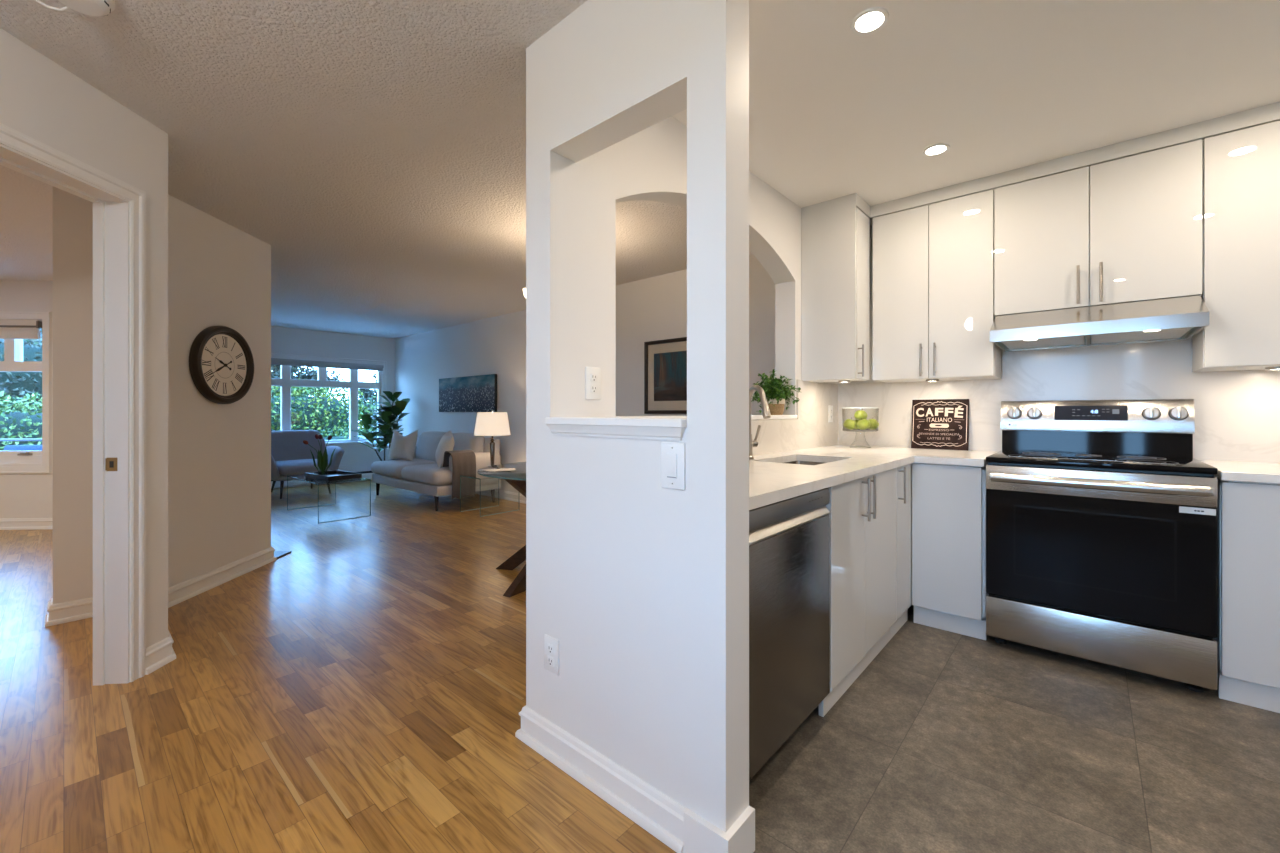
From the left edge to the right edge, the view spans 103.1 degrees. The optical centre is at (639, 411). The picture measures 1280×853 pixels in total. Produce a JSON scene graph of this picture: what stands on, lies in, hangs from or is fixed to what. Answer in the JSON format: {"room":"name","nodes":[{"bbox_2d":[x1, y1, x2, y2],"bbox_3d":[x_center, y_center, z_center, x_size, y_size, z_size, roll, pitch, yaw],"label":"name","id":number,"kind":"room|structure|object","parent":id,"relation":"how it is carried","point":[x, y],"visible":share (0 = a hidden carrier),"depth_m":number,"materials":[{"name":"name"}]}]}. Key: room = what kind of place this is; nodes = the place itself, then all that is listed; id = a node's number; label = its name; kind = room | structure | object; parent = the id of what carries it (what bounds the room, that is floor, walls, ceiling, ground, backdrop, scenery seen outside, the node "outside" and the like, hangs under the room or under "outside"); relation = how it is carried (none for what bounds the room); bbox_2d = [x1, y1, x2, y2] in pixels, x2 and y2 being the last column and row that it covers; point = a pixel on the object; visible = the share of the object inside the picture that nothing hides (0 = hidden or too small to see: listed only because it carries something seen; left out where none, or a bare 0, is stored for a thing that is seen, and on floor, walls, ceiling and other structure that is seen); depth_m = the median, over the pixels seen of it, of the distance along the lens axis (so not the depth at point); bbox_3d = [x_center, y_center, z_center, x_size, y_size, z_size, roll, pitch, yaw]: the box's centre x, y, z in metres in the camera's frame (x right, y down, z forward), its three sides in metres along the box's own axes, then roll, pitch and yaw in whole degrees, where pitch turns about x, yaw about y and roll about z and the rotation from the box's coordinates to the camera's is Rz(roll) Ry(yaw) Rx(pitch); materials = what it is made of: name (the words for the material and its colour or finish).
{"room":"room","nodes":[
{"label":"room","id":0,"kind":"room"},
{"bbox_2d":[0,280,52,517],"bbox_3d":[-6.752,-0.070,5.006,3.770,2.440,0.120,0,0,-4],"label":"wall","id":1,"kind":"structure","parent":0,"point":[21,495],"depth_m":4.99,"materials":[{"name":"white paint"}]},
{"bbox_2d":[0,311,51,473],"bbox_3d":[-6.603,-0.190,4.991,1.615,1.590,0.119,0,0,-4],"label":"window","id":2,"kind":"structure","parent":1,"relation":"in","point":[11,462],"depth_m":4.99,"materials":[{"name":"white paint"}]},
{"bbox_2d":[0,319,41,338],"bbox_3d":[-6.599,-0.809,4.943,1.427,0.191,0.049,0,0,-4],"label":"blind","id":3,"kind":"object","parent":2,"relation":"attached to","point":[9,328],"visible":1,"depth_m":4.96,"materials":[{"name":"grey fabric"}]},
{"bbox_2d":[0,518,52,529],"bbox_3d":[-6.732,1.097,4.933,3.700,0.107,0.027,0,0,-4],"label":"baseboard","id":4,"kind":"structure","parent":1,"relation":"attached to","point":[5,523],"depth_m":4.98,"materials":[{"name":"white paint"}]},
{"bbox_2d":[0,28,167,647],"bbox_3d":[-2.163,-0.070,0.995,0.120,2.440,2.720,0,0,-4],"label":"wall","id":5,"kind":"structure","parent":0,"point":[40,99],"depth_m":2.19,"materials":[{"name":"white paint"}]},
{"bbox_2d":[0,123,145,685],"bbox_3d":[-2.201,0.092,1.722,0.146,2.115,1.005,0,0,-4],"label":"door frame","id":6,"kind":"structure","parent":5,"relation":"in","point":[119,207],"depth_m":2.15,"materials":[{"name":"white paint"}]},
{"bbox_2d":[53,186,270,603],"bbox_3d":[-2.935,-0.070,3.059,0.827,2.440,1.877,0,0,-23],"label":"wall","id":7,"kind":"structure","parent":0,"point":[219,274],"depth_m":3.17,"materials":[{"name":"white paint"}]},
{"bbox_2d":[45,597,92,626],"bbox_3d":[-3.160,1.097,2.875,0.177,0.107,0.267,0,0,41],"label":"baseboard","id":8,"kind":"structure","parent":7,"relation":"attached to","point":[59,613],"depth_m":2.79,"materials":[{"name":"white paint"}]},
{"bbox_2d":[146,547,276,674],"bbox_3d":[-2.648,1.097,3.137,0.494,0.107,2.077,0,0,-30],"label":"baseboard","id":9,"kind":"structure","parent":7,"relation":"attached to","point":[159,654],"depth_m":3.20,"materials":[{"name":"white paint"}]},
{"bbox_2d":[189,326,253,403],"bbox_3d":[-2.794,-0.315,3.418,0.056,0.526,0.526,0,0,-4],"label":"wall clock","id":10,"kind":"object","parent":7,"relation":"attached to","point":[221,361],"visible":1,"depth_m":3.39,"materials":[{"name":"brown metal"}]},
{"bbox_2d":[271,326,394,471],"bbox_3d":[-5.452,-0.070,7.773,0.120,2.440,3.270,0,0,41],"label":"wall","id":11,"kind":"structure","parent":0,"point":[360,457],"depth_m":8.39,"materials":[{"name":"white paint"}]},
{"bbox_2d":[271,358,383,370],"bbox_3d":[-5.054,-0.756,8.085,0.040,0.097,1.860,0,0,41],"label":"roller blind","id":12,"kind":"object","parent":11,"relation":"attached to","point":[274,361],"visible":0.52,"depth_m":8.10,"materials":[{"name":"white fabric"}]},
{"bbox_2d":[271,353,386,444],"bbox_3d":[-5.086,-0.180,8.113,0.160,1.410,2.025,0,0,41],"label":"window","id":13,"kind":"structure","parent":11,"relation":"attached to","point":[285,381],"depth_m":8.26,"materials":[{"name":"white paint"}]},
{"bbox_2d":[395,310,525,493],"bbox_3d":[-2.542,-0.070,7.467,4.890,2.440,0.120,0,0,41],"label":"wall","id":14,"kind":"structure","parent":0,"point":[493,345],"depth_m":7.34,"materials":[{"name":"white paint"}]},
{"bbox_2d":[439,374,496,411],"bbox_3d":[-2.510,-0.255,7.330,1.530,0.510,0.040,0,0,41],"label":"canvas painting","id":15,"kind":"object","parent":14,"relation":"attached to","point":[478,393],"visible":0.97,"depth_m":7.23,"materials":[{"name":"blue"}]},
{"bbox_2d":[475,489,525,503],"bbox_3d":[-1.502,1.097,6.359,7.675,0.107,0.167,0,0,41],"label":"baseboard","id":16,"kind":"structure","parent":14,"relation":"attached to","point":[517,497],"depth_m":6.67,"materials":[{"name":"white paint"}]},
{"bbox_2d":[526,0,748,831],"bbox_3d":[-0.058,-0.070,1.574,0.822,2.440,0.115,0,0,41],"label":"wall partition","id":17,"kind":"structure","parent":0,"point":[642,586],"depth_m":1.43,"materials":[{"name":"white paint"}]},
{"bbox_2d":[544,634,558,675],"bbox_3d":[-0.297,0.814,1.703,0.074,0.118,0.009,0,0,41],"label":"wall outlet","id":18,"kind":"object","parent":17,"relation":"attached to","point":[551,645],"visible":1,"depth_m":1.70,"materials":[{"name":"white plastic"}]},
{"bbox_2d":[547,643,553,654],"bbox_3d":[-0.298,0.793,1.701,0.034,0.029,0.004,0,0,41],"label":"socket","id":19,"kind":"object","parent":18,"relation":"attached to","point":[550,646],"depth_m":1.70,"materials":[{"name":"grey plastic"}]},
{"bbox_2d":[547,656,553,666],"bbox_3d":[-0.298,0.835,1.701,0.034,0.029,0.004,0,0,41],"label":"socket","id":20,"kind":"object","parent":18,"relation":"attached to","point":[550,659],"depth_m":1.70,"materials":[{"name":"grey plastic"}]},
{"bbox_2d":[545,417,686,440],"bbox_3d":[-0.059,0.047,1.560,0.568,0.058,0.138,0,0,41],"label":"trim","id":21,"kind":"structure","parent":17,"relation":"attached to","point":[613,427],"depth_m":1.48,"materials":[{"name":"white paint"}]},
{"bbox_2d":[661,442,684,489],"bbox_3d":[0.087,0.144,1.363,0.080,0.125,0.010,0,0,41],"label":"light switch","id":22,"kind":"object","parent":17,"relation":"attached to","point":[672,453],"visible":1,"depth_m":1.36,"materials":[{"name":"white plastic"}]},
{"bbox_2d":[683,806,754,852],"bbox_3d":[0.208,1.096,1.328,0.135,0.108,0.133,0,0,41],"label":"baseboard","id":23,"kind":"structure","parent":17,"relation":"attached to","point":[700,835],"depth_m":1.29,"materials":[{"name":"white paint"}]},
{"bbox_2d":[751,338,1279,462],"bbox_3d":[1.823,-0.140,1.659,3.260,0.780,2.500,0,0,41],"label":"backsplash","id":24,"kind":"structure","parent":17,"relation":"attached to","point":[1237,413],"depth_m":2.81,"materials":[{"name":"tile"}]},
{"bbox_2d":[828,405,832,421],"bbox_3d":[1.330,0.013,3.540,0.009,0.118,0.074,0,0,41],"label":"wall outlet","id":25,"kind":"object","parent":24,"relation":"attached to","point":[830,407],"visible":1,"depth_m":3.53,"materials":[{"name":"white plastic"}]},
{"bbox_2d":[0,480,1279,852],"bbox_3d":[-3.236,1.190,2.173,11.770,0.080,8.980,0,0,41],"label":"floor","id":26,"kind":"structure","parent":0,"point":[361,688],"depth_m":1.80,"materials":[{"name":"brown wood"}]},
{"bbox_2d":[274,551,290,558],"bbox_3d":[-3.205,1.144,4.034,0.715,0.012,0.211,0,0,-3],"label":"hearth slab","id":27,"kind":"object","parent":26,"relation":"on","point":[277,554],"visible":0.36,"depth_m":4.08,"materials":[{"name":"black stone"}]},
{"bbox_2d":[271,430,344,498],"bbox_3d":[-4.851,0.713,7.212,0.935,0.885,0.961,0,0,43],"label":"armchair","id":28,"kind":"object","parent":26,"relation":"on","point":[290,455],"visible":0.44,"depth_m":7.26,"materials":[{"name":"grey fabric"}]},
{"bbox_2d":[275,459,330,475],"bbox_3d":[-4.772,0.775,7.138,0.719,0.194,0.600,0,0,43],"label":"seat cushion","id":29,"kind":"object","parent":28,"relation":"on","point":[285,467],"depth_m":6.87,"materials":[{"name":"grey fabric"}]},
{"bbox_2d":[271,471,374,487],"bbox_3d":[-5.154,1.075,7.943,0.058,0.150,2.300,0,0,41],"label":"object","id":30,"kind":"object","parent":26,"relation":"on","point":[365,474],"visible":0.02,"depth_m":7.81,"materials":[{"name":"white paint"}]},
{"bbox_2d":[271,471,372,480],"bbox_3d":[-5.159,1.016,7.948,0.044,0.032,2.280,0,0,41],"label":"grille","id":31,"kind":"object","parent":30,"relation":"attached to","point":[364,473],"depth_m":8.54,"materials":[{"name":"grey"}]},
{"bbox_2d":[287,474,370,523],"bbox_3d":[-3.560,0.948,5.791,1.100,0.405,0.511,0,0,41],"label":"coffee table","id":32,"kind":"object","parent":26,"relation":"on","point":[301,477],"visible":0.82,"depth_m":5.61,"materials":[{"name":"clear glass"}]},
{"bbox_2d":[305,470,361,480],"bbox_3d":[-3.480,0.718,5.761,0.594,0.052,0.354,0,0,35],"label":"serving tray","id":33,"kind":"object","parent":32,"relation":"on","point":[332,475],"visible":0.99,"depth_m":5.69,"materials":[{"name":"black ceramic"}]},
{"bbox_3d":[-3.624,0.637,5.801,0.112,0.190,0.112,0,0,41],"label":"glass vase","id":34,"kind":"object","parent":33,"relation":"on","visible":0},
{"bbox_2d":[303,440,327,474],"bbox_3d":[-3.611,0.515,5.748,0.174,0.407,0.333,0,0,10],"label":"tulip","id":35,"kind":"object","parent":34,"relation":"in","point":[325,456],"visible":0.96,"depth_m":5.75,"materials":[{"name":"green plant"}]},
{"bbox_2d":[310,434,331,474],"bbox_3d":[-3.628,0.484,5.814,0.111,0.468,0.236,0,0,41],"label":"tulip","id":36,"kind":"object","parent":34,"relation":"in","point":[316,435],"visible":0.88,"depth_m":5.75,"materials":[{"name":"green plant"}]},
{"bbox_2d":[311,435,334,471],"bbox_3d":[-3.600,0.489,5.792,0.206,0.458,0.176,0,0,-3],"label":"tulip","id":37,"kind":"object","parent":34,"relation":"in","point":[320,436],"visible":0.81,"depth_m":5.82,"materials":[{"name":"green plant"}]},
{"bbox_2d":[317,435,331,471],"bbox_3d":[-3.646,0.492,5.792,0.194,0.453,0.164,0,0,18],"label":"tulip","id":38,"kind":"object","parent":34,"relation":"in","point":[320,457],"visible":0.96,"depth_m":5.75,"materials":[{"name":"green plant"}]},
{"bbox_2d":[352,391,409,460],"bbox_3d":[-4.169,0.409,8.202,0.918,1.482,0.614,0,0,-11],"label":"fiddle leaf fig","id":39,"kind":"object","parent":26,"relation":"on","point":[386,415],"visible":0.84,"depth_m":8.14,"materials":[{"name":"green plant"}]},
{"bbox_2d":[371,431,500,510],"bbox_3d":[-2.741,0.713,6.735,1.894,0.875,0.898,0,0,41],"label":"sofa","id":40,"kind":"object","parent":26,"relation":"on","point":[423,475],"visible":0.71,"depth_m":6.39,"materials":[{"name":"beige fabric"}]},
{"bbox_2d":[388,429,417,460],"bbox_3d":[-3.270,0.450,7.011,0.440,0.427,0.197,0,0,21],"label":"throw pillow","id":41,"kind":"object","parent":40,"relation":"on","point":[402,447],"visible":1,"depth_m":6.93,"materials":[{"name":"beige fabric"}]},
{"bbox_2d":[371,459,436,478],"bbox_3d":[-3.159,0.761,6.978,0.932,0.204,0.710,0,0,41],"label":"seat cushion","id":42,"kind":"object","parent":40,"relation":"on","point":[387,469],"depth_m":6.74,"materials":[{"name":"beige fabric"}]},
{"bbox_2d":[401,464,451,485],"bbox_3d":[-2.448,0.761,6.351,0.932,0.204,0.710,0,0,41],"label":"seat cushion","id":43,"kind":"object","parent":40,"relation":"on","point":[426,474],"depth_m":6.01,"materials":[{"name":"beige fabric"}]},
{"bbox_2d":[415,431,446,461],"bbox_3d":[-2.897,0.505,7.155,0.775,0.459,0.261,0,0,41],"label":"cushion","id":44,"kind":"object","parent":40,"relation":"on","point":[428,441],"depth_m":7.07,"materials":[{"name":"beige fabric"}]},
{"bbox_2d":[435,430,454,467],"bbox_3d":[-2.399,0.450,6.246,0.222,0.457,0.487,0,0,-27],"label":"throw pillow","id":45,"kind":"object","parent":40,"relation":"on","point":[447,442],"visible":0.8,"depth_m":6.08,"materials":[{"name":"beige fabric"}]},
{"bbox_2d":[443,450,475,498],"bbox_3d":[-2.160,0.741,6.083,0.250,0.562,0.324,0,0,41],"label":"throw blanket","id":46,"kind":"object","parent":40,"relation":"on","point":[463,461],"visible":0.97,"depth_m":6.02,"materials":[{"name":"brown fabric"}]},
{"bbox_2d":[452,433,484,452],"bbox_3d":[-2.305,0.505,6.633,0.775,0.459,0.261,0,0,41],"label":"cushion","id":47,"kind":"object","parent":40,"relation":"on","point":[463,441],"depth_m":6.43,"materials":[{"name":"beige fabric"}]},
{"bbox_2d":[460,474,516,516],"bbox_3d":[-1.742,0.940,5.902,0.430,0.420,0.511,0,0,41],"label":"side table","id":48,"kind":"object","parent":26,"relation":"on","point":[474,476],"visible":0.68,"depth_m":5.75,"materials":[{"name":"clear glass"}]},
{"bbox_2d":[474,410,510,465],"bbox_3d":[-1.718,0.352,5.914,0.410,0.754,0.410,0,0,41],"label":"table lamp","id":49,"kind":"object","parent":48,"relation":"on","point":[492,423],"visible":0.9,"depth_m":5.77,"materials":[{"name":"white fabric"}]},
{"bbox_2d":[477,462,525,596],"bbox_3d":[-0.533,0.775,3.629,1.202,0.750,1.202,0,0,41],"label":"dining table","id":50,"kind":"object","parent":26,"relation":"on","point":[514,474],"visible":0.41,"depth_m":3.36,"materials":[{"name":"clear glass"}]},
{"bbox_2d":[515,706,686,852],"bbox_3d":[0.713,1.097,2.557,0.732,0.107,2.662,0,0,41],"label":"baseboard","id":51,"kind":"structure","parent":26,"relation":"on","point":[654,811],"depth_m":1.51,"materials":[{"name":"white paint"}]},
{"bbox_2d":[749,488,829,779],"bbox_3d":[0.288,0.710,1.855,0.585,0.856,0.598,0,0,41],"label":"dishwasher","id":52,"kind":"object","parent":26,"relation":"on","point":[789,539],"visible":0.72,"depth_m":1.61,"materials":[{"name":"black metal"}]},
{"bbox_2d":[809,461,895,716],"bbox_3d":[0.787,0.711,2.405,0.636,0.878,0.862,0,0,41],"label":"base cabinet","id":53,"kind":"object","parent":26,"relation":"on","point":[862,510],"visible":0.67,"depth_m":2.13,"materials":[{"name":"white"}]},
{"bbox_2d":[749,445,998,509],"bbox_3d":[0.967,0.253,2.407,0.962,0.035,2.486,0,0,41],"label":"countertop","id":54,"kind":"structure","parent":53,"relation":"on","point":[772,480],"depth_m":2.32,"materials":[{"name":"white stone"}]},
{"bbox_2d":[749,385,770,459],"bbox_3d":[0.564,0.052,2.477,0.101,0.367,0.237,0,0,2],"label":"kitchen faucet","id":55,"kind":"object","parent":54,"relation":"on","point":[766,414],"visible":0.8,"depth_m":2.50,"materials":[{"name":"silver metal"}]},
{"bbox_2d":[785,461,823,464],"bbox_3d":[0.817,0.371,2.529,0.334,0.198,0.529,0,0,41],"label":"sink","id":56,"kind":"object","parent":54,"relation":"in","point":[791,462],"visible":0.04,"depth_m":2.77,"materials":[{"name":"silver metal"}]},
{"bbox_2d":[842,407,877,431],"bbox_3d":[1.451,0.103,3.347,0.225,0.264,0.225,0,0,41],"label":"glass bowl","id":57,"kind":"object","parent":54,"relation":"on","point":[850,430],"visible":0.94,"depth_m":3.26,"materials":[{"name":"clear glass"}]},
{"bbox_2d":[843,417,855,428],"bbox_3d":[1.386,0.075,3.357,0.079,0.081,0.080,0,0,31],"label":"apple","id":58,"kind":"object","parent":57,"relation":"in","point":[848,423],"visible":0.94,"depth_m":3.33,"materials":[{"name":"green food"}]},
{"bbox_2d":[854,409,866,419],"bbox_3d":[1.452,0.017,3.340,0.079,0.080,0.080,0,0,-21],"label":"apple","id":59,"kind":"object","parent":57,"relation":"in","point":[859,414],"visible":0.89,"depth_m":3.31,"materials":[{"name":"green food"}]},
{"bbox_2d":[857,418,869,429],"bbox_3d":[1.443,0.076,3.277,0.079,0.080,0.080,0,0,12],"label":"apple","id":60,"kind":"object","parent":57,"relation":"in","point":[863,424],"visible":1,"depth_m":3.25,"materials":[{"name":"green food"}]},
{"bbox_2d":[868,419,878,429],"bbox_3d":[1.518,0.076,3.320,0.080,0.081,0.079,0,0,35],"label":"apple","id":61,"kind":"object","parent":57,"relation":"in","point":[874,424],"visible":0.8,"depth_m":3.29,"materials":[{"name":"green food"}]},
{"bbox_2d":[911,399,968,450],"bbox_3d":[1.899,0.078,3.221,0.316,0.317,0.054,0,0,41],"label":"sign","id":62,"kind":"object","parent":54,"relation":"on","point":[936,423],"visible":1,"depth_m":3.21,"materials":[{"name":"brown wood"}]},
{"bbox_2d":[890,463,911,639],"bbox_3d":[1.182,0.711,2.852,0.636,0.878,0.328,0,0,41],"label":"base cabinet","id":63,"kind":"object","parent":26,"relation":"on","point":[903,473],"visible":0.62,"depth_m":2.64,"materials":[{"name":"white"}]},
{"bbox_2d":[912,462,987,639],"bbox_3d":[1.796,0.711,2.869,0.331,0.878,0.600,0,0,41],"label":"base cabinet","id":64,"kind":"object","parent":26,"relation":"on","point":[949,593],"visible":0.76,"depth_m":2.64,"materials":[{"name":"white"}]},
{"bbox_2d":[986,399,1217,692],"bbox_3d":[2.185,0.543,2.474,0.760,1.213,0.748,0,0,41],"label":"electric range","id":65,"kind":"object","parent":26,"relation":"on","point":[1101,515],"visible":1,"depth_m":2.27,"materials":[{"name":"silver metal"}]},
{"bbox_2d":[1072,409,1118,415],"bbox_3d":[2.390,0.003,2.667,0.184,0.036,0.006,0,0,41],"label":"display","id":66,"kind":"object","parent":65,"relation":"attached to","point":[1075,412],"depth_m":2.67,"materials":[{"name":"black glass"}]},
{"bbox_2d":[986,450,1217,473],"bbox_3d":[2.189,0.233,2.479,0.760,0.027,0.626,0,0,41],"label":"cooktop","id":67,"kind":"object","parent":65,"relation":"in","point":[1102,461],"depth_m":2.35,"materials":[{"name":"black glass"}]},
{"bbox_2d":[1215,478,1279,712],"bbox_3d":[2.676,0.711,2.093,0.454,0.878,0.600,0,0,41],"label":"base cabinet","id":68,"kind":"object","parent":26,"relation":"on","point":[1248,513],"visible":0.67,"depth_m":1.97,"materials":[{"name":"white"}]},
{"bbox_2d":[1199,460,1279,483],"bbox_3d":[3.077,0.253,1.757,1.503,0.035,0.670,0,0,41],"label":"countertop","id":69,"kind":"structure","parent":68,"relation":"on","point":[1258,472],"depth_m":2.03,"materials":[{"name":"white stone"}]},
{"bbox_2d":[0,0,1279,338],"bbox_3d":[-3.236,-1.340,2.173,11.770,0.100,8.980,0,0,41],"label":"ceiling","id":70,"kind":"structure","parent":0,"point":[377,148],"depth_m":2.15,"materials":[{"name":"white paint"}]},
{"bbox_2d":[36,0,114,15],"bbox_3d":[-1.720,-1.265,1.551,0.166,0.049,0.164,0,0,41],"label":"smoke detector","id":71,"kind":"object","parent":70,"relation":"attached to","point":[88,7],"visible":1,"depth_m":1.57,"materials":[{"name":"white plastic"}]},
{"bbox_2d":[851,7,888,34],"bbox_3d":[0.757,-1.287,1.675,0.116,0.006,0.116,0,0,41],"label":"recessed light","id":72,"kind":"object","parent":70,"relation":"in","point":[870,20],"visible":1,"depth_m":1.67,"materials":[{"name":"white paint"}]},
{"bbox_2d":[922,143,949,155],"bbox_3d":[1.453,-1.287,2.495,0.116,0.006,0.116,0,0,41],"label":"recessed light","id":73,"kind":"object","parent":70,"relation":"in","point":[936,149],"visible":1,"depth_m":2.49,"materials":[{"name":"white paint"}]},
{"bbox_2d":[576,116,836,419],"bbox_3d":[0.549,-0.070,2.782,0.135,2.440,2.500,0,0,41],"label":"wall","id":74,"kind":"structure","parent":0,"point":[650,164],"depth_m":2.01,"materials":[{"name":"white paint"}]},
{"bbox_2d":[585,367,600,399],"bbox_3d":[-0.170,-0.105,1.857,0.009,0.118,0.074,0,0,41],"label":"wall outlet","id":75,"kind":"object","parent":74,"relation":"attached to","point":[592,374],"visible":1,"depth_m":1.85,"materials":[{"name":"white plastic"}]},
{"bbox_2d":[590,373,596,381],"bbox_3d":[-0.169,-0.126,1.855,0.004,0.029,0.034,0,0,41],"label":"socket","id":76,"kind":"object","parent":75,"relation":"attached to","point":[593,376],"depth_m":1.85,"materials":[{"name":"grey plastic"}]},
{"bbox_2d":[590,385,596,392],"bbox_3d":[-0.169,-0.085,1.855,0.004,0.029,0.034,0,0,41],"label":"socket","id":77,"kind":"object","parent":75,"relation":"attached to","point":[593,388],"depth_m":1.85,"materials":[{"name":"grey plastic"}]},
{"bbox_2d":[616,415,796,419],"bbox_3d":[0.384,0.030,2.594,0.165,0.024,1.598,0,0,41],"label":"trim","id":78,"kind":"structure","parent":74,"relation":"attached to","point":[753,417],"depth_m":2.73,"materials":[{"name":"white paint"}]},
{"bbox_2d":[751,369,801,414],"bbox_3d":[0.785,-0.122,3.050,0.385,0.279,0.252,0,0,-45],"label":"potted plant","id":79,"kind":"object","parent":78,"relation":"on","point":[776,394],"visible":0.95,"depth_m":3.01,"materials":[{"name":"green plant"}]},
{"bbox_2d":[768,404,784,414],"bbox_3d":[0.806,-0.018,3.069,0.132,0.072,0.132,0,0,41],"label":"basket","id":80,"kind":"object","parent":78,"relation":"on","point":[775,409],"depth_m":3.01,"materials":[{"name":"wicker"}]},
{"bbox_2d":[801,193,868,382],"bbox_3d":[1.246,-0.743,3.189,0.367,1.092,0.273,0,0,41],"label":"upper cabinet","id":81,"kind":"object","parent":74,"relation":"attached to","point":[834,232],"visible":0.99,"depth_m":3.09,"materials":[{"name":"white"}]},
{"bbox_2d":[806,102,1279,218],"bbox_3d":[2.334,-1.254,2.239,3.260,0.071,0.279,0,0,41],"label":"trim","id":82,"kind":"structure","parent":74,"relation":"attached to","point":[1269,113],"depth_m":2.50,"materials":[{"name":"white paint"}]},
{"bbox_2d":[616,226,1001,415],"bbox_3d":[1.647,-0.070,3.667,6.420,2.440,0.280,0,0,41],"label":"wall","id":83,"kind":"structure","parent":0,"point":[652,308],"depth_m":4.74,"materials":[{"name":"white paint"}]},
{"bbox_2d":[644,337,686,413],"bbox_3d":[0.296,-0.328,4.675,0.660,0.690,0.033,0,0,41],"label":"framed picture","id":84,"kind":"object","parent":83,"relation":"attached to","point":[665,361],"visible":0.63,"depth_m":4.73,"materials":[{"name":"brown wood"}]},
{"bbox_2d":[654,351,686,400],"bbox_3d":[0.299,-0.328,4.679,0.444,0.450,0.002,0,0,41],"label":"print","id":85,"kind":"object","parent":84,"relation":"attached to","point":[670,367],"depth_m":4.69},
{"bbox_2d":[873,189,1000,382],"bbox_3d":[1.786,-0.706,3.084,0.630,1.018,0.371,0,0,41],"label":"upper cabinet","id":86,"kind":"object","parent":83,"relation":"attached to","point":[933,264],"visible":0.99,"depth_m":2.95,"materials":[{"name":"white"}]},
{"bbox_2d":[994,139,1201,316],"bbox_3d":[2.311,-0.869,2.621,0.765,0.693,0.371,0,0,41],"label":"upper cabinet","id":87,"kind":"object","parent":83,"relation":"attached to","point":[1127,229],"visible":0.95,"depth_m":2.47,"materials":[{"name":"white"}]},
{"bbox_2d":[990,295,1208,351],"bbox_3d":[2.248,-0.438,2.550,0.748,0.166,0.580,0,0,41],"label":"range hood","id":88,"kind":"object","parent":87,"relation":"attached to","point":[1177,318],"visible":1,"depth_m":2.40,"materials":[{"name":"silver metal"}]},
{"bbox_2d":[1192,121,1279,371],"bbox_3d":[2.782,-0.706,2.230,0.453,1.018,0.335,0,0,41],"label":"upper cabinet","id":89,"kind":"object","parent":83,"relation":"attached to","point":[1241,168],"visible":0.83,"depth_m":2.18,"materials":[{"name":"white"}]},
{"bbox_2d":[1265,367,1279,369],"bbox_3d":[2.780,-0.191,2.215,0.070,0.012,0.070,0,0,41],"label":"puck light","id":90,"kind":"object","parent":89,"relation":"attached to","point":[1266,368],"visible":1,"depth_m":2.21,"materials":[{"name":"silver metal"}]},
{"label":"outside","id":91,"kind":"structure","parent":0,"visible":0},
{"bbox_3d":[-7.501,1.360,6.613,60.000,0.180,60.000,0,0,41],"label":"ground","id":92,"kind":"structure","parent":91,"visible":0},
{"bbox_2d":[0,391,41,450],"bbox_3d":[-9.775,0.509,7.351,2.071,1.705,3.244,0,0,41],"label":"shrub","id":93,"kind":"object","parent":92,"relation":"on","point":[16,423],"visible":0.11,"depth_m":7.39,"materials":[{"name":"green plant"}]},
{"bbox_2d":[0,329,41,411],"bbox_3d":[-12.140,-0.255,9.505,2.388,3.299,4.669,0,0,41],"label":"tree","id":94,"kind":"object","parent":92,"relation":"on","point":[18,384],"visible":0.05,"depth_m":9.33,"materials":[{"name":"green plant"}]},
{"bbox_2d":[271,365,343,396],"bbox_3d":[-11.200,-0.713,15.722,3.518,3.970,4.439,0,0,-21],"label":"tree","id":95,"kind":"object","parent":92,"relation":"on","point":[302,371],"visible":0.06,"depth_m":15.93,"materials":[{"name":"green plant"}]},
{"bbox_2d":[271,378,371,436],"bbox_3d":[-7.804,0.299,11.710,1.856,2.142,2.806,0,0,41],"label":"shrub","id":96,"kind":"object","parent":92,"relation":"on","point":[324,411],"visible":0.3,"depth_m":11.42,"materials":[{"name":"green plant"}]},
{"bbox_2d":[309,427,376,439],"bbox_3d":[-6.288,0.823,11.020,0.960,1.039,2.033,0,0,41],"label":"shrub","id":97,"kind":"object","parent":92,"relation":"on","point":[334,437],"visible":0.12,"depth_m":10.84,"materials":[{"name":"green plant"}]},
{"bbox_2d":[344,373,376,423],"bbox_3d":[-8.276,-0.706,16.640,3.030,3.958,3.424,0,0,33],"label":"tree","id":98,"kind":"object","parent":92,"relation":"on","point":[367,393],"visible":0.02,"depth_m":16.45,"materials":[{"name":"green plant"}]},
{"bbox_2d":[363,396,376,431],"bbox_3d":[-6.024,0.398,13.432,1.749,1.949,2.384,0,0,41],"label":"shrub","id":99,"kind":"object","parent":92,"relation":"on","point":[371,406],"visible":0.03,"depth_m":12.82,"materials":[{"name":"green plant"}]},
{"bbox_3d":[-7.172,1.234,6.457,5.100,0.069,9.000,0,0,41],"label":"terrace","id":100,"kind":"object","parent":92,"relation":"on","visible":0},
{"bbox_2d":[0,438,41,440],"bbox_3d":[-7.960,0.745,6.088,2.700,0.910,0.085,0,0,-4],"label":"terrace railing","id":101,"kind":"object","parent":100,"relation":"on","point":[3,439],"visible":0.02,"depth_m":6.11,"materials":[{"name":"white metal"}]},
{"bbox_2d":[3,445,41,450],"bbox_3d":[-7.196,0.796,5.705,0.499,0.810,0.641,0,0,-4],"label":"patio chair","id":102,"kind":"object","parent":100,"relation":"on","point":[11,447],"visible":0.16,"depth_m":5.96,"materials":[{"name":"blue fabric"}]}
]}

